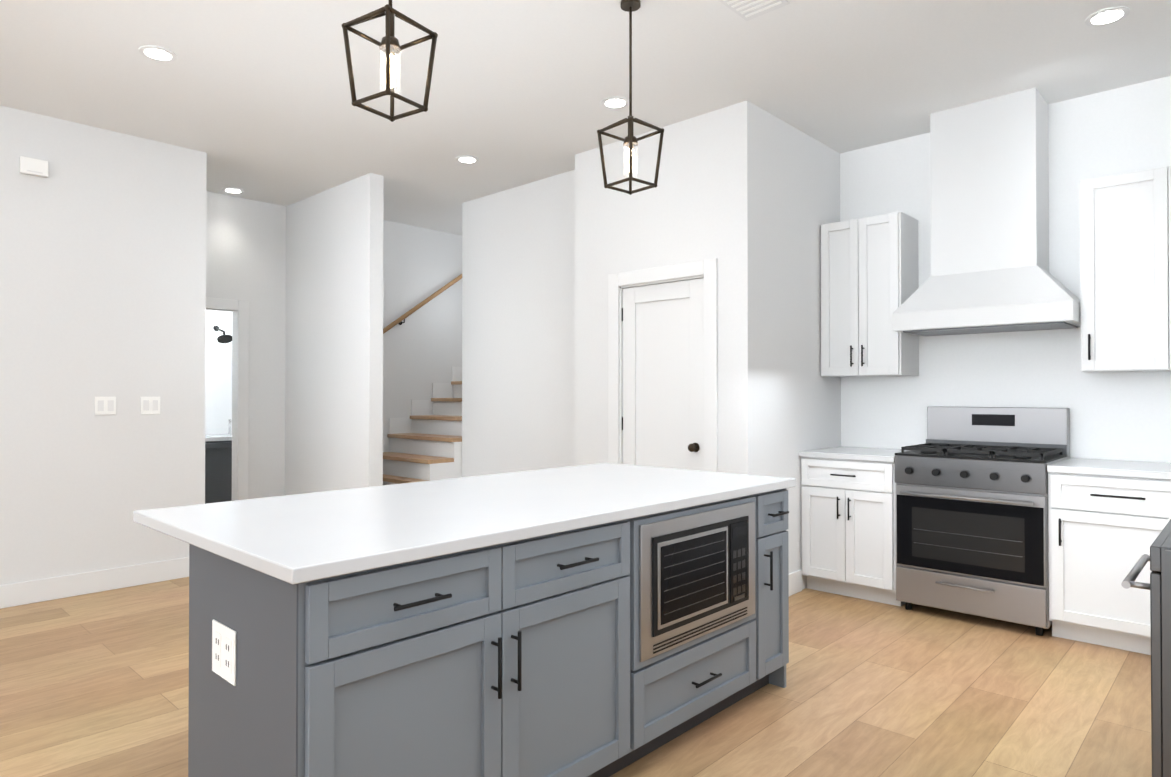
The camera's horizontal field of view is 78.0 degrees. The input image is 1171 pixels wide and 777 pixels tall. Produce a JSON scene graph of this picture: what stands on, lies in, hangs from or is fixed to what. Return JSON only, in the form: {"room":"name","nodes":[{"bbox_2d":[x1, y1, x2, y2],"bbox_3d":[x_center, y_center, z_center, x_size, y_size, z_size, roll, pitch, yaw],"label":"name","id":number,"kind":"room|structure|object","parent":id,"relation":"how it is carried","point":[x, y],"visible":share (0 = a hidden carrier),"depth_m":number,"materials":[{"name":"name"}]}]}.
{"room":"kitchen","nodes":[
{"label":"kitchen","id":0,"kind":"room"},
{"bbox_2d":[0,105,206,584],"bbox_3d":[-5.201,-0.211,2.706,0.120,3.050,7.040,-1,-1,43],"label":"wall","id":1,"kind":"structure","parent":0,"point":[102,262],"depth_m":4.74,"materials":[{"name":"paint"}]},
{"bbox_2d":[20,156,47,177],"bbox_3d":[-3.430,-1.379,4.497,0.030,0.100,0.140,-1,-1,43],"label":"door chime","id":2,"kind":"object","parent":1,"relation":"attached to","point":[34,166],"visible":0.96,"depth_m":4.49,"materials":[{"name":"white plastic"}]},
{"bbox_2d":[0,557,188,608],"bbox_3d":[-5.152,1.244,2.646,0.014,0.140,7.040,-1,-1,43],"label":"baseboard","id":3,"kind":"structure","parent":1,"relation":"attached to","point":[32,591],"depth_m":4.70,"materials":[{"name":"white wood"}]},
{"bbox_2d":[95,397,115,414],"bbox_3d":[-3.171,0.114,4.775,0.010,0.120,0.120,-1,-1,43],"label":"switch plate","id":4,"kind":"object","parent":1,"relation":"attached to","point":[105,405],"visible":1,"depth_m":4.77,"materials":[{"name":"white plastic"}]},
{"bbox_2d":[141,397,159,413],"bbox_3d":[-2.990,0.116,4.968,0.010,0.120,0.120,-1,-1,43],"label":"switch plate","id":5,"kind":"object","parent":1,"relation":"attached to","point":[150,405],"visible":1,"depth_m":4.97,"materials":[{"name":"white plastic"}]},
{"bbox_2d":[205,310,231,434],"bbox_3d":[-4.259,-0.164,7.735,0.120,3.050,2.570,-1,-1,43],"label":"wall","id":6,"kind":"structure","parent":0,"point":[218,401],"depth_m":7.90,"materials":[{"name":"paint"}]},
{"bbox_2d":[213,325,231,342],"bbox_3d":[-3.914,-0.587,7.779,0.325,0.204,0.148,-1,-1,43],"label":"shower head","id":7,"kind":"object","parent":6,"relation":"attached to","point":[223,338],"visible":0.94,"depth_m":7.72},
{"bbox_2d":[206,191,285,500],"bbox_3d":[-5.605,-0.200,3.810,0.120,3.050,8.100,-1,-1,43],"label":"wall","id":8,"kind":"structure","parent":0,"point":[245,249],"depth_m":6.54,"materials":[{"name":"paint"}]},
{"bbox_2d":[206,297,248,499],"bbox_3d":[-3.337,0.280,6.128,0.016,2.132,0.934,-1,-1,43],"label":"door frame","id":9,"kind":"structure","parent":8,"relation":"attached to","point":[241,307],"depth_m":6.42,"materials":[{"name":"white wood"}]},
{"bbox_2d":[285,173,383,494],"bbox_3d":[-2.354,-0.176,6.397,1.890,3.050,0.120,-1,-1,43],"label":"wall","id":10,"kind":"structure","parent":0,"point":[334,355],"depth_m":6.08,"materials":[{"name":"paint"}]},
{"bbox_2d":[383,220,461,435],"bbox_3d":[-0.804,-0.155,8.645,0.120,3.050,5.278,-1,-1,43],"label":"wall","id":11,"kind":"structure","parent":0,"point":[422,349],"depth_m":7.55,"materials":[{"name":"paint"}]},
{"bbox_2d":[383,274,461,333],"bbox_3d":[-1.134,-1.460,8.145,0.096,1.986,2.843,-1,-1,43],"label":"stair handrail","id":12,"kind":"object","parent":11,"relation":"attached to","point":[418,306],"visible":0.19,"depth_m":7.46,"materials":[{"name":"brown wood"}]},
{"bbox_2d":[383,367,461,451],"bbox_3d":[-1.224,-0.155,8.099,0.013,2.680,3.510,-1,-1,43],"label":"trim","id":13,"kind":"structure","parent":11,"relation":"attached to","point":[418,407],"depth_m":7.56,"materials":[{"name":"white wood"}]},
{"bbox_2d":[462,170,574,476],"bbox_3d":[-0.476,-0.179,6.077,1.670,3.050,0.120,-1,-1,43],"label":"wall","id":14,"kind":"structure","parent":0,"point":[518,328],"depth_m":6.07,"materials":[{"name":"paint"}]},
{"bbox_2d":[0,577,1151,776],"bbox_3d":[-0.917,1.371,3.447,14.000,0.100,14.000,-1,-1,43],"label":"floor","id":15,"kind":"structure","parent":0,"point":[96,684],"depth_m":3.05,"materials":[{"name":"brown wood"}]},
{"bbox_2d":[205,419,231,503],"bbox_3d":[-3.760,0.847,7.759,0.552,1.030,0.920,-1,-1,43],"label":"bathroom vanity","id":16,"kind":"object","parent":15,"relation":"on","point":[218,468],"visible":0.08,"depth_m":7.42,"materials":[{"name":"grey wood"}]},
{"bbox_2d":[383,381,461,484],"bbox_3d":[-0.528,0.014,8.045,1.080,2.700,4.435,-1,-1,43],"label":"stairs","id":17,"kind":"structure","parent":15,"relation":"on","point":[429,448],"depth_m":6.83,"materials":[{"name":"white wood"}]},
{"bbox_2d":[188,483,795,776],"bbox_3d":[-0.094,0.871,2.592,0.718,0.885,2.230,-1,-1,43],"label":"kitchen island","id":18,"kind":"object","parent":15,"relation":"on","point":[600,620],"depth_m":1.99,"materials":[{"name":"painted wood"},{"name":"quartz"},{"name":"metal"}]},
{"bbox_2d":[133,463,795,586],"bbox_3d":[-0.255,0.412,2.755,1.125,0.035,2.280,-1,-1,43],"label":"island countertop","id":19,"kind":"structure","parent":18,"relation":"on","point":[286,538],"depth_m":2.28,"materials":[{"name":"white stone"}]},
{"bbox_2d":[799,446,910,605],"bbox_3d":[1.844,0.874,4.777,0.612,0.920,0.682,-1,-1,43],"label":"base cabinet","id":20,"kind":"object","parent":15,"relation":"on","point":[848,521],"visible":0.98,"depth_m":4.55,"materials":[{"name":"white wood"}]},
{"bbox_2d":[894,406,1069,635],"bbox_3d":[2.343,0.722,4.287,0.780,1.215,0.706,-1,-1,43],"label":"range","id":21,"kind":"object","parent":15,"relation":"on","point":[972,538],"visible":1,"depth_m":4.10,"materials":[{"name":"silver metal"}]},
{"bbox_2d":[1047,458,1170,654],"bbox_3d":[2.864,0.865,3.822,0.606,0.920,0.682,-1,-1,43],"label":"base cabinet","id":22,"kind":"object","parent":15,"relation":"on","point":[1108,520],"visible":0.98,"depth_m":3.66,"materials":[{"name":"white wood"}]},
{"bbox_2d":[1121,519,1170,776],"bbox_3d":[1.967,0.871,2.015,0.706,0.875,0.605,-1,-1,43],"label":"dishwasher","id":23,"kind":"object","parent":15,"relation":"on","point":[1160,545],"visible":0.94,"depth_m":1.98,"materials":[{"name":"silver metal"}]},
{"bbox_2d":[1165,516,1170,776],"bbox_3d":[2.451,0.870,2.480,0.644,0.885,0.725,-1,-1,43],"label":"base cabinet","id":24,"kind":"object","parent":15,"relation":"on","point":[1168,633],"visible":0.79,"depth_m":2.42,"materials":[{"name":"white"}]},
{"bbox_2d":[0,0,1170,235],"bbox_3d":[-0.917,-1.778,3.477,14.000,0.100,14.000,-1,-1,43],"label":"ceiling","id":25,"kind":"structure","parent":0,"point":[252,98],"depth_m":3.96,"materials":[{"name":"paint"}]},
{"bbox_2d":[139,45,176,61],"bbox_3d":[-2.198,-1.721,3.717,0.170,0.010,0.170,-1,-1,43],"label":"recessed light","id":26,"kind":"object","parent":25,"relation":"in","point":[157,53],"visible":1,"depth_m":3.70,"materials":[{"name":"white"}]},
{"bbox_2d":[222,187,243,193],"bbox_3d":[-3.023,-1.698,6.202,0.170,0.010,0.170,-1,-1,43],"label":"recessed light","id":27,"kind":"object","parent":25,"relation":"in","point":[233,190],"visible":0.92,"depth_m":6.18,"materials":[{"name":"white"}]},
{"bbox_2d":[341,0,437,121],"bbox_3d":[-0.632,-1.321,2.343,0.219,0.834,0.218,0,-1,33],"label":"pendant light","id":28,"kind":"object","parent":25,"relation":"hanging from","point":[390,46],"visible":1,"depth_m":2.32,"materials":[{"name":"brown metal"}]},
{"bbox_2d":[456,155,478,163],"bbox_3d":[-0.881,-1.705,5.388,0.170,0.010,0.170,-1,-1,43],"label":"recessed light","id":29,"kind":"object","parent":25,"relation":"in","point":[466,159],"visible":1,"depth_m":5.37,"materials":[{"name":"white"}]},
{"bbox_2d":[601,96,628,108],"bbox_3d":[0.180,-1.715,4.340,0.170,0.010,0.170,-1,-1,43],"label":"recessed light","id":30,"kind":"object","parent":25,"relation":"in","point":[615,102],"visible":0.94,"depth_m":4.32,"materials":[{"name":"white"}]},
{"bbox_2d":[597,0,663,194],"bbox_3d":[0.202,-1.313,3.233,0.218,0.834,0.219,0,-1,-42],"label":"pendant light","id":31,"kind":"object","parent":25,"relation":"hanging from","point":[630,140],"visible":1,"depth_m":3.22,"materials":[{"name":"brown metal"}]},
{"bbox_2d":[718,0,789,20],"bbox_3d":[0.733,-1.725,3.205,0.220,0.010,0.300,-1,-1,43],"label":"ceiling vent","id":32,"kind":"object","parent":25,"relation":"in","point":[747,10],"visible":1,"depth_m":3.26,"materials":[{"name":"white metal"}]},
{"bbox_2d":[1085,6,1129,26],"bbox_3d":[2.420,-1.724,3.353,0.170,0.010,0.170,-1,-1,43],"label":"recessed light","id":33,"kind":"object","parent":25,"relation":"in","point":[1107,16],"visible":0.96,"depth_m":3.34,"materials":[{"name":"white"}]},
{"bbox_2d":[575,101,762,475],"bbox_3d":[0.485,-0.191,4.835,1.430,3.050,0.120,-1,-1,43],"label":"wall","id":34,"kind":"structure","parent":0,"point":[746,194],"depth_m":4.59,"materials":[{"name":"paint"}]},
{"bbox_2d":[622,278,703,470],"bbox_3d":[0.486,0.316,4.745,0.680,2.012,0.102,-1,-1,43],"label":"pantry door","id":35,"kind":"structure","parent":34,"relation":"in","point":[663,379],"depth_m":4.75,"materials":[{"name":"white wood"}]},
{"bbox_2d":[608,258,717,471],"bbox_3d":[0.527,0.268,4.780,0.884,2.132,0.136,-1,-1,43],"label":"door frame","id":36,"kind":"structure","parent":34,"relation":"attached to","point":[707,270],"depth_m":4.67,"materials":[{"name":"white wood"}]},
{"bbox_2d":[763,110,840,589],"bbox_3d":[1.407,-0.190,4.861,0.120,3.050,1.180,-1,-1,43],"label":"wall","id":37,"kind":"structure","parent":0,"point":[802,406],"depth_m":4.74,"materials":[{"name":"paint"}]},
{"bbox_2d":[789,570,801,595],"bbox_3d":[1.196,1.262,4.525,0.014,0.140,0.660,-1,-1,43],"label":"baseboard","id":38,"kind":"structure","parent":37,"relation":"attached to","point":[795,582],"depth_m":4.69,"materials":[{"name":"white wood"}]},
{"bbox_2d":[840,76,1170,462],"bbox_3d":[2.384,-0.191,4.837,4.200,3.050,0.120,-1,-1,43],"label":"wall","id":39,"kind":"structure","parent":0,"point":[1120,415],"depth_m":4.36,"materials":[{"name":"paint"}]},
{"bbox_2d":[821,212,918,376],"bbox_3d":[1.921,-0.610,4.924,0.541,1.050,0.382,-1,-1,43],"label":"upper cabinet","id":40,"kind":"object","parent":39,"relation":"attached to","point":[869,276],"visible":1,"depth_m":4.79,"materials":[{"name":"white wood"}]},
{"bbox_2d":[892,87,1079,335],"bbox_3d":[2.430,-1.035,4.374,0.950,1.366,0.495,-1,-1,43],"label":"range hood","id":41,"kind":"object","parent":39,"relation":"attached to","point":[989,174],"visible":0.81,"depth_m":4.27,"materials":[{"name":"white painted wood"},{"name":"stainless steel"}]},
{"bbox_2d":[1079,166,1170,372],"bbox_3d":[3.233,-0.621,3.695,1.135,1.050,0.382,-1,-1,43],"label":"upper cabinet","id":42,"kind":"object","parent":39,"relation":"attached to","point":[1125,272],"visible":1,"depth_m":3.84,"materials":[{"name":"white wood"}]}
]}

